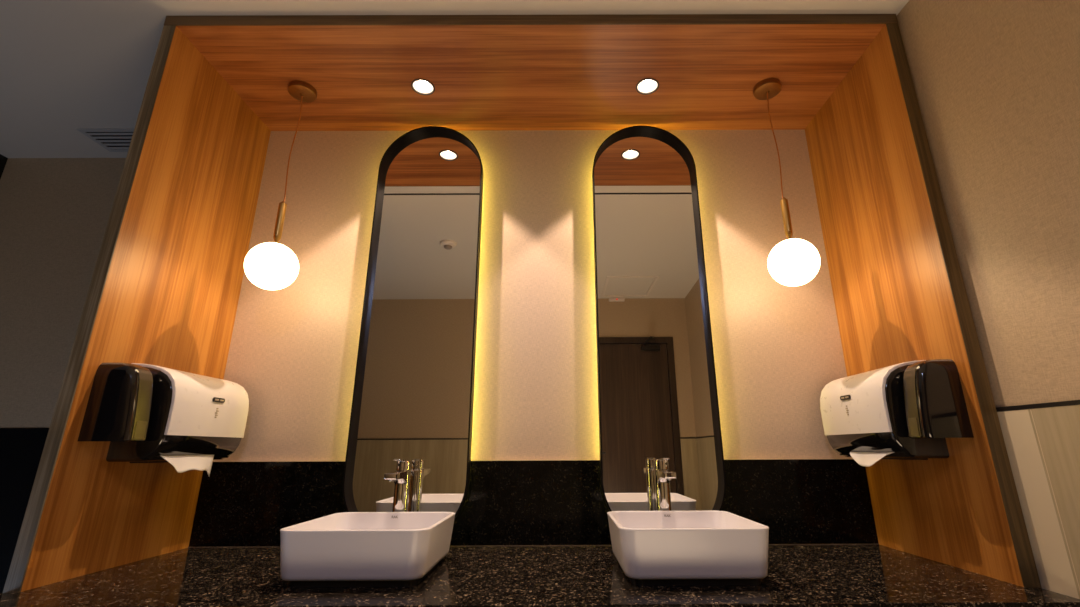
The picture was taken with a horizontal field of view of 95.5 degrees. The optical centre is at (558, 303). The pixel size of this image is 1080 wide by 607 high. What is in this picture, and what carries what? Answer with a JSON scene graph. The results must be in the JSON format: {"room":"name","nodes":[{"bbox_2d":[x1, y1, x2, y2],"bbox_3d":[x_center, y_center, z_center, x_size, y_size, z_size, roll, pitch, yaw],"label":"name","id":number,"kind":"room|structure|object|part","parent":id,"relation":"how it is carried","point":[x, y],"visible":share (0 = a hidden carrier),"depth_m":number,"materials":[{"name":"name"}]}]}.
{"room":"public restroom","nodes":[
{"label":"public restroom","id":0,"kind":"room"},
{"bbox_2d":[0,154,7,178],"bbox_3d":[-2.929,0.058,0.667,0.100,2.660,3.178,0,-17,0],"label":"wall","id":1,"kind":"structure","parent":0,"point":[3,160],"depth_m":2.54,"materials":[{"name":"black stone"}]},
{"bbox_2d":[0,158,125,427],"bbox_3d":[-2.181,0.524,2.239,1.598,2.660,0.100,0,-17,0],"label":"wall","id":2,"kind":"structure","parent":0,"point":[55,212],"depth_m":2.40,"materials":[{"name":"paint"}]},
{"bbox_2d":[0,428,48,593],"bbox_3d":[-2.128,1.167,1.991,1.498,1.285,0.008,0,-17,0],"label":"wainscoting","id":3,"kind":"structure","parent":2,"relation":"attached to","point":[21,449],"depth_m":2.11,"materials":[{"name":"black stone"}]},
{"bbox_2d":[0,0,908,157],"bbox_3d":[-0.739,-1.272,1.066,4.490,0.100,3.378,0,-17,0],"label":"ceiling","id":4,"kind":"structure","parent":0,"point":[66,66],"depth_m":1.81,"materials":[{"name":"white paint"}]},
{"bbox_2d":[76,128,134,151],"bbox_3d":[-2.025,-0.805,2.422,0.540,0.008,0.187,0,-17,0],"label":"ceiling vent","id":5,"kind":"object","parent":4,"relation":"in","point":[111,139],"visible":0.36,"depth_m":2.39,"materials":[{"name":"silver metal"}]},
{"bbox_2d":[164,14,897,130],"bbox_3d":[-0.095,-0.917,2.016,2.584,0.042,0.599,0,-17,0],"label":"wood soffit","id":6,"kind":"structure","parent":4,"relation":"attached to","point":[486,72],"depth_m":1.92,"materials":[{"name":"brown wood"}]},
{"bbox_2d":[244,80,316,289],"bbox_3d":[-1.057,-0.470,1.907,0.176,0.870,0.176,0,-17,0],"label":"pendant lamp","id":7,"kind":"object","parent":6,"relation":"hanging from","point":[269,265],"visible":1,"depth_m":1.77,"materials":[{"name":"white glass"}]},
{"bbox_3d":[-1.056,-0.137,1.808,0.176,0.176,0.176,0,-17,0],"label":"globe","id":8,"kind":"part","parent":7,"relation":"part of","materials":[{"name":"white glass"}]},
{"bbox_3d":[-1.056,-0.306,1.858,0.027,0.180,0.027,0,-17,0],"label":"stem","id":9,"kind":"part","parent":7,"relation":"part of","materials":[{"name":"gold metal"}]},
{"bbox_3d":[-1.058,-0.625,1.953,0.017,0.494,0.011,0,-17,0],"label":"cord","id":10,"kind":"part","parent":7,"relation":"part of","materials":[{"name":"orange plastic"}]},
{"bbox_2d":[411,78,434,94],"bbox_3d":[-0.557,-0.906,2.022,0.095,0.036,0.095,0,-17,0],"label":"recessed light","id":11,"kind":"object","parent":6,"relation":"attached to","point":[420,86],"visible":0.93,"depth_m":2.04,"materials":[{"name":"white"}]},
{"bbox_2d":[636,78,658,94],"bbox_3d":[0.367,-0.909,2.024,0.095,0.036,0.095,0,-17,0],"label":"recessed light","id":12,"kind":"object","parent":6,"relation":"attached to","point":[646,86],"visible":0.89,"depth_m":2.04,"materials":[{"name":"white"}]},
{"bbox_2d":[753,78,819,285],"bbox_3d":[0.865,-0.481,1.905,0.176,0.865,0.176,0,-17,0],"label":"pendant lamp","id":13,"kind":"object","parent":6,"relation":"hanging from","point":[792,262],"visible":1,"depth_m":1.76,"materials":[{"name":"white glass"}]},
{"bbox_3d":[0.864,-0.636,1.951,0.017,0.490,0.011,0,-17,0],"label":"cord","id":14,"kind":"part","parent":13,"relation":"part of","materials":[{"name":"orange plastic"}]},
{"bbox_3d":[0.866,-0.320,1.857,0.027,0.180,0.027,0,-17,0],"label":"stem","id":15,"kind":"part","parent":13,"relation":"part of","materials":[{"name":"gold metal"}]},
{"bbox_3d":[0.867,-0.151,1.806,0.176,0.176,0.176,0,-17,0],"label":"globe","id":16,"kind":"part","parent":13,"relation":"part of","materials":[{"name":"white glass"}]},
{"bbox_2d":[213,130,851,460],"bbox_3d":[-0.090,0.477,2.110,2.584,2.660,0.378,0,-17,0],"label":"wall","id":17,"kind":"structure","parent":0,"point":[293,349],"depth_m":2.05,"materials":[{"name":"paint"}]},
{"bbox_2d":[343,126,483,519],"bbox_3d":[-0.557,0.037,1.989,0.451,1.725,0.064,0,-17,0],"label":"arched mirror","id":18,"kind":"object","parent":17,"relation":"attached to","point":[413,391],"visible":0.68,"depth_m":1.97,"materials":[{"name":"black mirror"}]},
{"bbox_2d":[188,458,878,547],"bbox_3d":[-0.088,0.737,1.824,2.500,0.297,0.020,0,-17,0],"label":"backsplash","id":19,"kind":"structure","parent":17,"relation":"attached to","point":[800,501],"depth_m":1.82,"materials":[{"name":"black"}]},
{"bbox_2d":[0,544,1079,606],"bbox_3d":[-0.087,0.885,1.414,2.570,0.220,0.722,0,-17,0],"label":"countertop","id":20,"kind":"structure","parent":17,"relation":"attached to","point":[869,575],"depth_m":1.25,"materials":[{"name":"stone"}]},
{"bbox_2d":[280,512,454,586],"bbox_3d":[-0.534,0.705,1.429,0.398,0.137,0.394,0,-17,0],"label":"vessel basin","id":21,"kind":"object","parent":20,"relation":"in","point":[345,549],"visible":1,"depth_m":1.25,"materials":[{"name":"white ceramic"}]},
{"bbox_2d":[384,459,410,511],"bbox_3d":[-0.548,0.683,1.651,0.060,0.306,0.168,0,-17,0],"label":"faucet","id":22,"kind":"object","parent":20,"relation":"on","point":[400,477],"visible":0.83,"depth_m":1.69,"materials":[{"name":"silver metal"}]},
{"bbox_3d":[-0.548,0.600,1.660,0.042,0.058,0.138,0,-17,0],"label":"spout","id":23,"kind":"part","parent":22,"relation":"part of","materials":[{"name":"silver metal"}]},
{"bbox_3d":[-0.549,0.577,1.739,0.048,0.037,0.048,0,-17,0],"label":"handle","id":24,"kind":"part","parent":22,"relation":"part of","materials":[{"name":"silver metal"}]},
{"bbox_2d":[654,458,675,510],"bbox_3d":[0.367,0.680,1.653,0.060,0.306,0.168,0,-17,0],"label":"faucet","id":25,"kind":"object","parent":20,"relation":"on","point":[663,476],"visible":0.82,"depth_m":1.69,"materials":[{"name":"silver metal"}]},
{"bbox_3d":[0.366,0.573,1.741,0.048,0.037,0.048,0,-17,0],"label":"handle","id":26,"kind":"part","parent":25,"relation":"part of","materials":[{"name":"silver metal"}]},
{"bbox_3d":[0.366,0.597,1.662,0.042,0.058,0.138,0,-17,0],"label":"spout","id":27,"kind":"part","parent":25,"relation":"part of","materials":[{"name":"silver metal"}]},
{"bbox_2d":[607,510,768,585],"bbox_3d":[0.358,0.702,1.430,0.398,0.137,0.394,0,-17,0],"label":"vessel basin","id":28,"kind":"object","parent":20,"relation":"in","point":[710,547],"visible":1,"depth_m":1.25,"materials":[{"name":"white ceramic"}]},
{"bbox_2d":[592,125,725,510],"bbox_3d":[0.379,0.034,1.991,0.451,1.725,0.064,0,-17,0],"label":"arched mirror","id":29,"kind":"object","parent":17,"relation":"attached to","point":[658,395],"visible":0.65,"depth_m":1.98,"materials":[{"name":"black mirror"}]},
{"bbox_2d":[897,0,1079,406],"bbox_3d":[1.361,0.043,0.675,0.300,2.660,3.378,0,-17,0],"label":"wall","id":30,"kind":"structure","parent":0,"point":[996,83],"depth_m":1.31,"materials":[{"name":"paint"}]},
{"bbox_2d":[996,400,1079,411],"bbox_3d":[1.245,0.047,0.528,0.026,0.011,2.902,0,-17,-2],"label":"trim","id":31,"kind":"structure","parent":30,"relation":"attached to","point":[1072,402],"depth_m":1.23,"materials":[{"name":"black metal"}]},
{"bbox_2d":[997,409,1079,598],"bbox_3d":[1.248,0.665,0.344,0.025,1.278,2.902,0,-17,-2],"label":"wall panel","id":32,"kind":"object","parent":30,"relation":"attached to","point":[1050,555],"depth_m":1.24,"materials":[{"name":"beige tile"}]},
{"bbox_2d":[999,405,1079,598],"bbox_3d":[1.249,0.653,0.304,0.022,1.279,2.815,0,-17,-2],"label":"wall panel","id":33,"kind":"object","parent":30,"relation":"attached to","point":[1058,428],"depth_m":1.17,"materials":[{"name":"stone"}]},
{"bbox_3d":[-0.728,1.373,0.276,4.490,0.100,3.378,0,-17,0],"label":"floor","id":34,"kind":"structure","parent":0,"visible":0},
{"bbox_2d":[3,25,270,592],"bbox_3d":[-1.360,0.362,1.633,0.042,2.618,0.597,0,-17,0],"label":"panel","id":35,"kind":"object","parent":34,"relation":"on","point":[165,287],"visible":0.92,"depth_m":1.64,"materials":[{"name":"brown wood"}]},
{"bbox_2d":[78,362,153,441],"bbox_3d":[-1.273,0.289,1.439,0.132,0.225,0.089,0,-17,0],"label":"soap dispenser","id":36,"kind":"object","parent":35,"relation":"attached to","point":[118,409],"visible":1,"depth_m":1.40,"materials":[{"name":"black plastic"}]},
{"bbox_2d":[106,363,248,462],"bbox_3d":[-1.256,0.384,1.675,0.166,0.300,0.386,0,-17,0],"label":"paper towel dispenser","id":37,"kind":"object","parent":35,"relation":"attached to","point":[191,414],"visible":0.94,"depth_m":1.57,"materials":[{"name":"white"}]},
{"bbox_2d":[160,455,213,475],"bbox_3d":[-1.195,0.531,1.595,0.030,0.074,0.246,0,-17,0],"label":"paper towel","id":38,"kind":"object","parent":37,"relation":"hanging from","point":[181,463],"visible":1,"depth_m":1.59,"materials":[{"name":"white paper"}]},
{"bbox_2d":[805,24,1041,587],"bbox_3d":[1.182,0.353,1.638,0.042,2.618,0.597,0,-17,0],"label":"panel","id":39,"kind":"object","parent":34,"relation":"on","point":[899,290],"visible":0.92,"depth_m":1.64,"materials":[{"name":"brown wood"}]},
{"bbox_2d":[820,360,948,459],"bbox_3d":[1.078,0.375,1.680,0.166,0.300,0.386,0,-17,0],"label":"paper towel dispenser","id":40,"kind":"object","parent":39,"relation":"attached to","point":[862,412],"visible":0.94,"depth_m":1.57,"materials":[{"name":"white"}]},
{"bbox_2d":[850,452,894,466],"bbox_3d":[1.018,0.511,1.610,0.030,0.047,0.241,0,-17,0],"label":"paper towel","id":41,"kind":"object","parent":40,"relation":"hanging from","point":[867,459],"visible":1,"depth_m":1.61,"materials":[{"name":"white paper"}]},
{"bbox_2d":[903,359,973,438],"bbox_3d":[1.095,0.280,1.444,0.132,0.225,0.089,0,-17,0],"label":"cover","id":42,"kind":"object","parent":39,"relation":"attached to","point":[934,400],"visible":1,"depth_m":1.41,"materials":[{"name":"black plastic"}]}
]}

